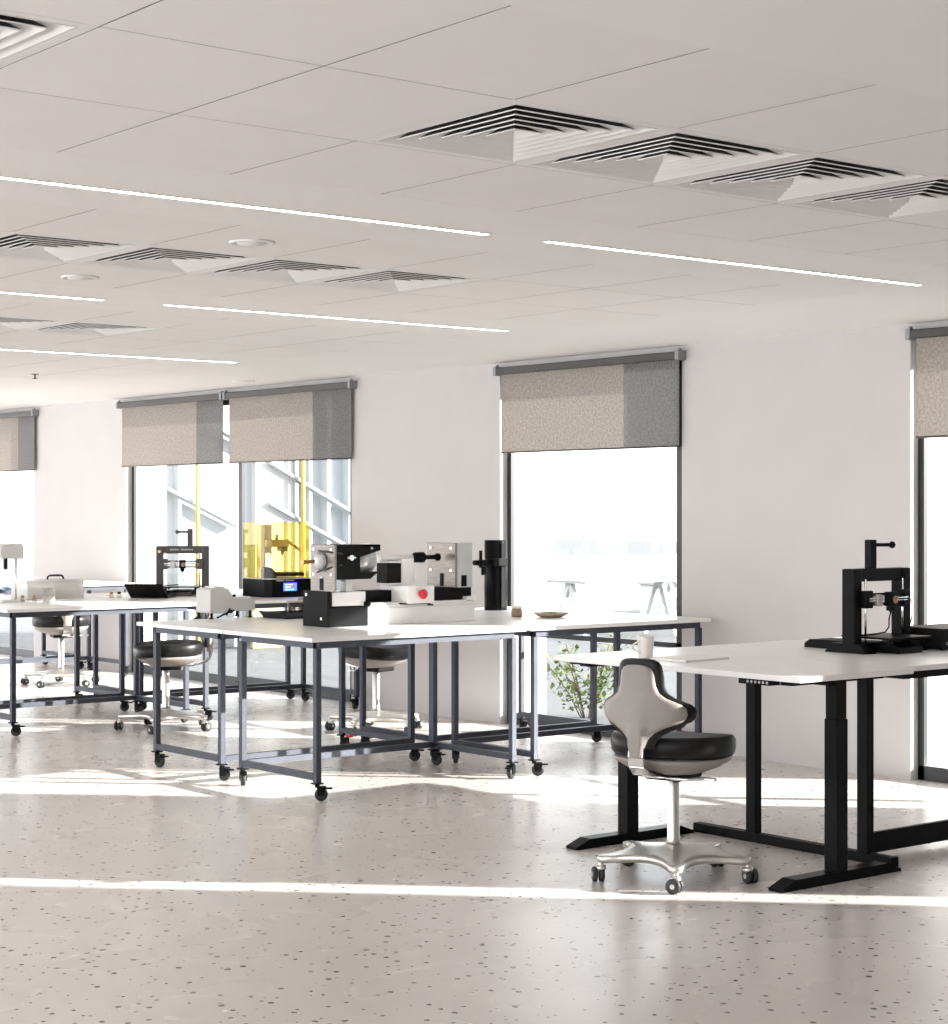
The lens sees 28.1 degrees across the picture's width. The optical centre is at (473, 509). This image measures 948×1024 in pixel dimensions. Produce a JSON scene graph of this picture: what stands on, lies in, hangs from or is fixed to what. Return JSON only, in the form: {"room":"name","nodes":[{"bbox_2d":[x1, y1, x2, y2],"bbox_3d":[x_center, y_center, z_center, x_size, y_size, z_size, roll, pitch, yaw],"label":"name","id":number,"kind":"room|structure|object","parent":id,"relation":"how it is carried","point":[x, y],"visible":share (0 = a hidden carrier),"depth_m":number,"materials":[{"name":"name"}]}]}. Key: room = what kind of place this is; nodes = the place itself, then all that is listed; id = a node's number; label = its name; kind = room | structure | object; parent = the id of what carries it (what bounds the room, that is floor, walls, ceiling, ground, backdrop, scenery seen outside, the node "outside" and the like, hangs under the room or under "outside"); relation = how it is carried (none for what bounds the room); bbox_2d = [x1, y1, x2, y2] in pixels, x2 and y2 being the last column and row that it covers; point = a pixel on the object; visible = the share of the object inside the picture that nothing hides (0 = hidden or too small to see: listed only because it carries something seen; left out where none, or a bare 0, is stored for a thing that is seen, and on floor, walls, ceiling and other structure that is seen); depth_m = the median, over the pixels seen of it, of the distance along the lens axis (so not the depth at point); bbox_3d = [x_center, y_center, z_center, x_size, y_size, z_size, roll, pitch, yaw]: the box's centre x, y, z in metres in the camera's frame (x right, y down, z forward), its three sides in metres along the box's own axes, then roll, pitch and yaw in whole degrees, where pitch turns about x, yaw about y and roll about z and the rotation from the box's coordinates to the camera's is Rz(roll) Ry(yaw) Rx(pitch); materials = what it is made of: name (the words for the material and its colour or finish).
{"room":"laboratory","nodes":[
{"label":"laboratory","id":0,"kind":"room"},
{"bbox_2d":[0,0,947,409],"bbox_3d":[-5.205,-1.300,9.672,15.000,0.400,28.200,0,0,-39],"label":"ceiling","id":1,"kind":"structure","parent":0,"point":[265,103],"depth_m":6.33,"materials":[{"name":"tile"}]},
{"bbox_2d":[0,317,72,330],"bbox_3d":[-2.807,-1.180,11.169,0.613,0.160,0.729,0,0,-39],"label":"ceiling vent","id":2,"kind":"object","parent":1,"relation":"in","point":[6,323],"visible":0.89,"depth_m":11.20,"materials":[{"name":"white metal"}]},
{"bbox_2d":[0,9,98,67],"bbox_3d":[-1.321,-1.180,4.410,0.613,0.160,0.729,0,0,-39],"label":"ceiling vent","id":3,"kind":"object","parent":1,"relation":"in","point":[22,35],"visible":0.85,"depth_m":4.39,"materials":[{"name":"white metal"}]},
{"bbox_2d":[0,291,104,300],"bbox_3d":[-2.885,-1.098,9.163,2.428,0.004,0.044,0,0,-39],"label":"recessed light","id":4,"kind":"object","parent":1,"relation":"in","point":[0,291],"visible":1,"depth_m":9.74,"materials":[{"name":"white plastic"}]},
{"bbox_2d":[0,232,146,262],"bbox_3d":[-1.824,-1.180,7.982,0.613,0.160,0.729,0,0,-39],"label":"ceiling vent","id":5,"kind":"object","parent":1,"relation":"in","point":[16,245],"visible":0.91,"depth_m":8.00,"materials":[{"name":"white metal"}]},
{"bbox_2d":[61,275,98,280],"bbox_3d":[-1.860,-1.095,8.955,0.180,0.011,0.180,0,0,-39],"label":"smoke detector","id":6,"kind":"object","parent":1,"relation":"attached to","point":[65,277],"visible":1,"depth_m":8.93,"materials":[{"name":"white plastic"}]},
{"bbox_2d":[20,321,161,335],"bbox_3d":[-2.327,-1.180,11.554,0.613,0.160,0.729,0,0,-39],"label":"ceiling vent","id":7,"kind":"object","parent":1,"relation":"in","point":[80,328],"visible":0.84,"depth_m":11.57,"materials":[{"name":"white metal"}]},
{"bbox_2d":[0,349,237,362],"bbox_3d":[-2.714,-1.098,13.379,2.415,0.004,0.044,0,0,-39],"label":"recessed light","id":8,"kind":"object","parent":1,"relation":"in","point":[0,349],"visible":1,"depth_m":13.49,"materials":[{"name":"white plastic"}]},
{"bbox_2d":[71,245,270,273],"bbox_3d":[-1.345,-1.180,8.367,0.613,0.160,0.729,0,0,-39],"label":"ceiling vent","id":9,"kind":"object","parent":1,"relation":"in","point":[151,258],"visible":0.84,"depth_m":8.38,"materials":[{"name":"white metal"}]},
{"bbox_2d":[231,380,254,382],"bbox_3d":[-1.970,-1.095,16.175,0.200,0.011,0.200,0,0,-39],"label":"smoke detector","id":10,"kind":"object","parent":1,"relation":"attached to","point":[235,381],"visible":1,"depth_m":16.11,"materials":[{"name":"white plastic"}]},
{"bbox_2d":[0,175,490,235],"bbox_3d":[-0.889,-1.098,6.803,2.423,0.004,0.044,0,0,-39],"label":"recessed light","id":11,"kind":"object","parent":1,"relation":"in","point":[1,177],"visible":1,"depth_m":6.81,"materials":[{"name":"white plastic"}]},
{"bbox_2d":[229,239,274,246],"bbox_3d":[-0.911,-1.095,7.786,0.190,0.011,0.190,0,0,-39],"label":"smoke detector","id":12,"kind":"object","parent":1,"relation":"attached to","point":[237,242],"visible":1,"depth_m":7.75,"materials":[{"name":"white plastic"}]},
{"bbox_2d":[190,258,383,283],"bbox_3d":[-0.865,-1.180,8.752,0.613,0.160,0.729,0,0,-39],"label":"ceiling vent","id":13,"kind":"object","parent":1,"relation":"in","point":[271,269],"visible":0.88,"depth_m":8.76,"materials":[{"name":"white metal"}]},
{"bbox_2d":[162,304,508,331],"bbox_3d":[-0.726,-1.098,10.898,2.388,0.004,0.044,0,0,-39],"label":"recessed light","id":14,"kind":"object","parent":1,"relation":"in","point":[164,304],"visible":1,"depth_m":10.81,"materials":[{"name":"white plastic"}]},
{"bbox_2d":[300,269,488,292],"bbox_3d":[-0.386,-1.180,9.138,0.613,0.160,0.729,0,0,-39],"label":"ceiling vent","id":15,"kind":"object","parent":1,"relation":"in","point":[387,280],"visible":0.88,"depth_m":9.15,"materials":[{"name":"white metal"}]},
{"bbox_2d":[357,99,676,163],"bbox_3d":[0.118,-1.180,5.566,0.613,0.160,0.729,0,0,-39],"label":"ceiling vent","id":16,"kind":"object","parent":1,"relation":"in","point":[513,131],"visible":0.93,"depth_m":5.57,"materials":[{"name":"white metal"}]},
{"bbox_2d":[515,128,818,184],"bbox_3d":[0.597,-1.180,5.951,0.613,0.160,0.729,0,0,-39],"label":"ceiling vent","id":17,"kind":"object","parent":1,"relation":"in","point":[677,154],"visible":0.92,"depth_m":5.95,"materials":[{"name":"white metal"}]},
{"bbox_2d":[543,240,923,285],"bbox_3d":[1.237,-1.098,8.511,2.418,0.004,0.044,0,0,-39],"label":"recessed light","id":18,"kind":"object","parent":1,"relation":"in","point":[548,241],"visible":1,"depth_m":8.41,"materials":[{"name":"white plastic"}]},
{"bbox_2d":[655,153,942,203],"bbox_3d":[1.077,-1.180,6.336,0.613,0.160,0.729,0,0,-39],"label":"ceiling vent","id":19,"kind":"object","parent":1,"relation":"in","point":[816,175],"visible":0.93,"depth_m":6.34,"materials":[{"name":"white metal"}]},
{"bbox_2d":[777,175,947,219],"bbox_3d":[1.556,-1.180,6.721,0.613,0.160,0.729,0,0,-39],"label":"ceiling vent","id":20,"kind":"object","parent":1,"relation":"in","point":[928,195],"visible":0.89,"depth_m":6.78,"materials":[{"name":"white metal"}]},
{"bbox_2d":[0,654,947,1023],"bbox_3d":[-5.205,1.660,9.672,15.000,0.120,28.200,0,0,-39],"label":"floor","id":21,"kind":"structure","parent":0,"point":[133,890],"depth_m":7.89,"materials":[{"name":"stone"}]},
{"bbox_2d":[0,577,86,668],"bbox_3d":[-4.766,1.150,18.918,1.543,0.900,1.025,0,0,-39],"label":"workbench","id":22,"kind":"object","parent":21,"relation":"on","point":[44,651],"visible":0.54,"depth_m":19.24,"materials":[{"name":"metal"}]},
{"bbox_2d":[20,615,99,687],"bbox_3d":[-3.772,1.113,17.380,0.710,0.973,0.718,0,0,-22],"label":"swivel chair","id":23,"kind":"object","parent":21,"relation":"on","point":[60,627],"visible":0.53,"depth_m":17.18,"materials":[{"name":"white plastic"}]},
{"bbox_2d":[32,615,90,626],"bbox_3d":[-3.771,1.020,17.348,0.520,0.119,0.499,0,0,-22],"label":"seat cushion","id":24,"kind":"object","parent":23,"relation":"on","point":[52,621],"depth_m":17.12,"materials":[{"name":"black leather"}]},
{"bbox_2d":[0,595,134,710],"bbox_3d":[-3.591,1.150,14.949,1.543,0.900,1.025,0,0,-39],"label":"workbench","id":25,"kind":"object","parent":21,"relation":"on","point":[124,706],"visible":0.66,"depth_m":15.06,"materials":[{"name":"metal"}]},
{"bbox_2d":[0,544,23,602],"bbox_3d":[-3.538,0.479,14.423,0.190,0.442,0.140,0,0,-39],"label":"microscope","id":26,"kind":"object","parent":25,"relation":"on","point":[14,551],"visible":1,"depth_m":14.39,"materials":[{"name":"white plastic"}]},
{"bbox_2d":[10,574,84,599],"bbox_3d":[-3.388,0.606,15.057,0.496,0.188,0.316,0,0,-39],"label":"toolbox","id":27,"kind":"object","parent":25,"relation":"on","point":[61,588],"visible":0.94,"depth_m":14.94,"materials":[{"name":"white plastic"}]},
{"bbox_2d":[0,580,134,675],"bbox_3d":[-4.148,1.150,18.144,1.536,0.900,0.944,0,0,-39],"label":"workbench","id":28,"kind":"object","parent":21,"relation":"on","point":[89,585],"visible":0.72,"depth_m":18.31,"materials":[{"name":"metal"}]},
{"bbox_2d":[0,598,195,735],"bbox_3d":[-2.970,1.150,14.171,1.536,0.900,0.944,0,0,-39],"label":"workbench","id":29,"kind":"object","parent":21,"relation":"on","point":[14,610],"visible":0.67,"depth_m":14.05,"materials":[{"name":"laminate"}]},
{"bbox_2d":[43,596,54,601],"bbox_3d":[-3.206,0.648,14.305,0.102,0.104,0.102,0,0,-39],"label":"beaker","id":30,"kind":"object","parent":29,"relation":"on","point":[45,598],"visible":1,"depth_m":14.27,"materials":[{"name":"clear glass"}]},
{"bbox_2d":[114,613,212,734],"bbox_3d":[-2.268,1.113,13.865,0.718,0.973,0.710,0,0,-18],"label":"swivel chair","id":31,"kind":"object","parent":21,"relation":"on","point":[175,654],"visible":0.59,"depth_m":13.74,"materials":[{"name":"black leather"}]},
{"bbox_2d":[133,639,202,658],"bbox_3d":[-2.236,1.020,13.863,0.499,0.119,0.520,0,0,-18],"label":"seat cushion","id":32,"kind":"object","parent":31,"relation":"on","point":[181,648],"depth_m":13.67,"materials":[{"name":"black leather"}]},
{"bbox_2d":[84,589,297,709],"bbox_3d":[-2.367,1.150,15.932,1.543,0.900,1.025,0,0,-39],"label":"workbench","id":33,"kind":"object","parent":21,"relation":"on","point":[290,694],"visible":0.41,"depth_m":15.77,"materials":[{"name":"metal"}]},
{"bbox_2d":[124,584,175,597],"bbox_3d":[-2.578,0.640,15.116,0.310,0.119,0.415,0,0,7],"label":"laptop","id":34,"kind":"object","parent":33,"relation":"on","point":[134,590],"visible":1,"depth_m":14.99,"materials":[{"name":"black plastic"}]},
{"bbox_2d":[156,529,213,595],"bbox_3d":[-2.389,0.427,15.674,0.488,0.545,0.602,0,0,-3],"label":"printer","id":35,"kind":"object","parent":33,"relation":"on","point":[162,563],"visible":0.86,"depth_m":15.54,"materials":[{"name":"black plastic"}]},
{"bbox_2d":[170,560,185,571],"bbox_3d":[-2.416,0.459,15.504,0.113,0.102,0.114,0,0,-39],"label":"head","id":36,"kind":"object","parent":35,"relation":"on","point":[182,563],"depth_m":15.49,"materials":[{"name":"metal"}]},
{"bbox_2d":[163,585,201,590],"bbox_3d":[-2.389,0.638,15.525,0.431,0.034,0.429,0,0,-39],"label":"bed","id":37,"kind":"object","parent":35,"relation":"on","point":[194,587],"depth_m":15.43,"materials":[{"name":"black"}]},
{"bbox_2d":[141,595,358,720],"bbox_3d":[-1.746,1.150,15.155,1.536,0.900,0.944,0,0,-39],"label":"workbench","id":38,"kind":"object","parent":21,"relation":"on","point":[260,602],"visible":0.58,"depth_m":15.00,"materials":[{"name":"metal"}]},
{"bbox_2d":[242,522,310,597],"bbox_3d":[-1.595,0.398,15.397,0.429,0.604,0.389,0,0,-39],"label":"printer","id":39,"kind":"object","parent":38,"relation":"on","point":[266,584],"visible":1,"depth_m":15.32,"materials":[{"name":"black plastic"}]},
{"bbox_2d":[137,617,423,780],"bbox_3d":[-1.192,1.150,11.963,1.543,0.900,1.025,0,0,-39],"label":"workbench","id":40,"kind":"object","parent":21,"relation":"on","point":[206,628],"visible":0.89,"depth_m":11.78,"materials":[{"name":"white laminate"}]},
{"bbox_2d":[196,586,254,618],"bbox_3d":[-1.612,0.597,12.344,0.341,0.206,0.206,0,0,-39],"label":"bench grinder","id":41,"kind":"object","parent":40,"relation":"on","point":[209,599],"visible":1,"depth_m":12.25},
{"bbox_2d":[259,610,302,618],"bbox_3d":[-1.156,0.677,12.360,0.420,0.045,0.260,0,0,-39],"label":"tray","id":42,"kind":"object","parent":40,"relation":"on","point":[287,614],"visible":0.52,"depth_m":12.22,"materials":[{"name":"plastic"}]},
{"bbox_2d":[325,644,422,735],"bbox_3d":[-0.703,1.113,13.716,0.718,0.973,0.710,0,0,37],"label":"swivel chair","id":43,"kind":"object","parent":21,"relation":"on","point":[380,658],"visible":0.39,"depth_m":13.60,"materials":[{"name":"white plastic"}]},
{"bbox_2d":[338,644,407,660],"bbox_3d":[-0.720,1.020,13.743,0.499,0.119,0.520,0,0,37],"label":"seat cushion","id":44,"kind":"object","parent":43,"relation":"on","point":[399,652],"depth_m":13.53,"materials":[{"name":"black leather"}]},
{"bbox_2d":[223,622,525,800],"bbox_3d":[-0.572,1.150,11.185,1.536,0.900,0.944,0,0,-39],"label":"workbench","id":45,"kind":"object","parent":21,"relation":"on","point":[316,638],"visible":0.99,"depth_m":11.02,"materials":[{"name":"white laminate"}]},
{"bbox_2d":[301,542,475,627],"bbox_3d":[-0.536,0.451,11.685,1.278,0.498,0.390,0,0,-39],"label":"machine","id":46,"kind":"object","parent":45,"relation":"on","point":[446,596],"visible":1,"depth_m":11.62,"materials":[{"name":"black"}]},
{"bbox_2d":[356,571,377,578],"bbox_3d":[-0.719,0.394,11.500,0.185,0.043,0.230,0,0,-39],"label":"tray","id":47,"kind":"object","parent":46,"relation":"on","point":[359,574],"depth_m":11.41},
{"bbox_2d":[359,606,605,756],"bbox_3d":[0.032,1.150,12.946,1.543,0.900,1.025,0,0,-39],"label":"workbench","id":48,"kind":"object","parent":21,"relation":"on","point":[569,722],"visible":0.53,"depth_m":12.96,"materials":[{"name":"laminate"}]},
{"bbox_2d":[472,540,507,610],"bbox_3d":[0.098,0.455,13.214,0.315,0.490,0.180,0,0,-39],"label":"cylinder","id":49,"kind":"object","parent":48,"relation":"on","point":[494,565],"visible":1,"depth_m":13.20,"materials":[{"name":"black metal"}]},
{"bbox_2d":[451,612,710,775],"bbox_3d":[0.652,1.150,12.169,1.536,0.900,0.944,0,0,-39],"label":"workbench","id":50,"kind":"object","parent":21,"relation":"on","point":[615,623],"visible":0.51,"depth_m":12.00,"materials":[{"name":"laminate"}]},
{"bbox_2d":[511,606,521,616],"bbox_3d":[0.280,0.664,12.424,0.072,0.072,0.072,0,0,-39],"label":"jar","id":51,"kind":"object","parent":50,"relation":"on","point":[516,611],"visible":1,"depth_m":12.39,"materials":[{"name":"brown ceramic"}]},
{"bbox_2d":[533,611,568,617],"bbox_3d":[0.502,0.681,12.372,0.240,0.038,0.240,0,0,-39],"label":"plate","id":52,"kind":"object","parent":50,"relation":"on","point":[546,614],"visible":1,"depth_m":12.30,"materials":[{"name":"beige ceramic"}]},
{"bbox_2d":[591,658,758,894],"bbox_3d":[0.885,1.113,8.252,0.710,0.973,0.718,0,0,35],"label":"swivel chair","id":53,"kind":"object","parent":21,"relation":"on","point":[646,718],"visible":1,"depth_m":8.02,"materials":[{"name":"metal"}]},
{"bbox_2d":[611,730,735,759],"bbox_3d":[0.858,1.020,8.233,0.520,0.119,0.499,0,0,35],"label":"seat cushion","id":54,"kind":"object","parent":53,"relation":"on","point":[673,745],"depth_m":8.02,"materials":[{"name":"black leather"}]},
{"bbox_2d":[554,648,913,892],"bbox_3d":[1.172,1.145,8.664,0.800,0.910,1.540,0,0,-39],"label":"desk","id":55,"kind":"object","parent":21,"relation":"on","point":[749,669],"visible":0.69,"depth_m":8.19,"materials":[{"name":"white laminate"}]},
{"bbox_2d":[631,636,653,657],"bbox_3d":[0.790,0.639,8.844,0.111,0.101,0.081,0,0,-39],"label":"mug","id":56,"kind":"object","parent":55,"relation":"on","point":[645,643],"visible":0.95,"depth_m":8.82,"materials":[{"name":"white ceramic"}]},
{"bbox_2d":[651,654,728,662],"bbox_3d":[0.997,0.684,8.754,0.300,0.012,0.220,0,0,-42],"label":"notebook","id":57,"kind":"object","parent":55,"relation":"on","point":[690,657],"visible":0.94,"depth_m":8.72,"materials":[{"name":"white paper"}]},
{"bbox_2d":[669,637,947,866],"bbox_3d":[2.242,1.145,9.575,2.110,0.910,1.460,0,0,-39],"label":"desk","id":58,"kind":"object","parent":21,"relation":"on","point":[931,662],"visible":0.61,"depth_m":8.89,"materials":[{"name":"white laminate"}]},
{"bbox_2d":[804,540,931,654],"bbox_3d":[1.925,0.417,9.370,0.488,0.545,0.602,0,0,-39],"label":"printer","id":59,"kind":"object","parent":58,"relation":"on","point":[898,602],"visible":1,"depth_m":9.20,"materials":[{"name":"black plastic"}]},
{"bbox_2d":[873,594,882,605],"bbox_3d":[1.959,0.438,9.193,0.040,0.055,0.030,0,0,-39],"label":"cylinder","id":60,"kind":"object","parent":59,"relation":"on","point":[877,598],"depth_m":9.18,"materials":[{"name":"metal"}]},
{"bbox_2d":[841,633,931,644],"bbox_3d":[2.011,0.628,9.248,0.314,0.034,0.304,0,0,-39],"label":"base plate","id":61,"kind":"object","parent":59,"relation":"on","point":[887,638],"depth_m":9.19,"materials":[{"name":"black metal"}]},
{"bbox_2d":[884,592,897,612],"bbox_3d":[2.030,0.449,9.233,0.050,0.102,0.048,0,0,-39],"label":"knob","id":62,"kind":"object","parent":59,"relation":"attached to","point":[890,598],"depth_m":9.22,"materials":[{"name":"plastic"}]},
{"bbox_2d":[911,623,947,649],"bbox_3d":[2.394,0.636,9.554,0.480,0.107,0.282,0,0,-39],"label":"control box","id":63,"kind":"object","parent":58,"relation":"on","point":[939,632],"visible":0.59,"depth_m":9.35,"materials":[{"name":"grey plastic"}]},
{"bbox_2d":[0,321,947,779],"bbox_3d":[0.462,0.250,14.225,0.460,2.700,28.200,0,0,-39],"label":"wall","id":64,"kind":"structure","parent":0,"point":[800,451],"depth_m":12.46,"materials":[{"name":"paint"}]},
{"bbox_2d":[0,593,33,656],"bbox_3d":[-5.253,0.290,21.108,0.030,2.620,1.950,0,0,-39],"label":"window","id":65,"kind":"structure","parent":64,"relation":"in","point":[5,650],"depth_m":20.75,"materials":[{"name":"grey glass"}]},
{"bbox_2d":[0,408,38,471],"bbox_3d":[-5.287,-0.751,20.952,0.078,0.659,1.997,0,0,-39],"label":"roller blind","id":66,"kind":"object","parent":64,"relation":"attached to","point":[17,429],"visible":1,"depth_m":20.51,"materials":[{"name":"grey fabric"}]},
{"bbox_2d":[132,400,351,701],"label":"window","id":67,"kind":"structure","parent":64,"relation":"in","point":[193,675],"depth_m":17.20,"materials":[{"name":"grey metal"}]},
{"bbox_2d":[116,391,226,466],"bbox_3d":[-2.883,-0.751,17.959,0.078,0.659,1.987,0,0,-39],"label":"roller blind","id":68,"kind":"object","parent":67,"relation":"attached to","point":[187,430],"visible":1,"depth_m":17.89,"materials":[{"name":"grey fabric"}]},
{"bbox_2d":[222,379,356,462],"bbox_3d":[-1.618,-0.751,16.385,0.078,0.659,2.002,0,0,-39],"label":"roller blind","id":69,"kind":"object","parent":67,"relation":"attached to","point":[306,422],"visible":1,"depth_m":16.32,"materials":[{"name":"grey fabric"}]},
{"bbox_2d":[507,360,681,736],"bbox_3d":[0.860,0.290,13.499,0.030,2.620,1.910,0,0,-39],"label":"window","id":70,"kind":"structure","parent":64,"relation":"in","point":[510,456],"depth_m":13.39,"materials":[{"name":"grey metal"}]},
{"bbox_2d":[493,348,685,452],"bbox_3d":[0.778,-0.751,13.402,0.078,0.659,1.947,0,0,-39],"label":"roller blind","id":71,"kind":"object","parent":70,"relation":"attached to","point":[622,402],"visible":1,"depth_m":13.34,"materials":[{"name":"grey fabric"}]},
{"bbox_2d":[905,326,947,437],"bbox_3d":[3.173,-0.751,10.421,0.078,0.659,1.947,0,0,-39],"label":"roller blind","id":72,"kind":"object","parent":64,"relation":"attached to","point":[931,343],"visible":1,"depth_m":11.05,"materials":[{"name":"grey fabric"}]},
{"bbox_2d":[918,438,947,782],"bbox_3d":[3.262,0.290,10.509,0.030,2.620,1.960,0,0,-39],"label":"window","id":73,"kind":"structure","parent":64,"relation":"in","point":[928,773],"depth_m":11.24,"materials":[{"name":"grey metal"}]},
{"label":"outside","id":74,"kind":"structure","parent":0,"visible":0},
{"bbox_2d":[0,540,676,730],"bbox_3d":[15.330,1.710,44.385,60.500,0.100,130.000,0,0,-39],"label":"ground","id":75,"kind":"structure","parent":74,"point":[268,663],"depth_m":22.41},
{"bbox_2d":[547,633,634,717],"bbox_3d":[0.916,1.311,15.258,0.700,0.702,0.734,0,0,34],"label":"shrub","id":76,"kind":"object","parent":75,"relation":"on","point":[574,687],"visible":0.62,"depth_m":15.13,"materials":[{"name":"green plant"}]},
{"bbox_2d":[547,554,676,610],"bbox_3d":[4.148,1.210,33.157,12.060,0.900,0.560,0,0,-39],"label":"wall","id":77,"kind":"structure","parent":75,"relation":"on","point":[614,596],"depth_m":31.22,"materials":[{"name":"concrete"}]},
{"bbox_2d":[547,576,676,635],"bbox_3d":[1.854,1.280,24.835,1.800,0.760,0.800,0,0,-39],"label":"table","id":78,"kind":"object","parent":75,"relation":"on","point":[569,589],"visible":0.62,"depth_m":24.57,"materials":[{"name":"concrete"}]},
{"bbox_2d":[637,581,676,615],"bbox_3d":[4.193,1.385,30.306,3.560,0.550,0.860,0,0,-39],"label":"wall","id":79,"kind":"structure","parent":75,"relation":"on","point":[646,588],"depth_m":29.37,"materials":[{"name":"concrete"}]},
{"bbox_2d":[645,574,676,614],"bbox_3d":[3.318,1.280,26.525,1.800,0.760,0.800,0,0,-39],"label":"table","id":80,"kind":"object","parent":75,"relation":"on","point":[669,585],"visible":0.11,"depth_m":26.04,"materials":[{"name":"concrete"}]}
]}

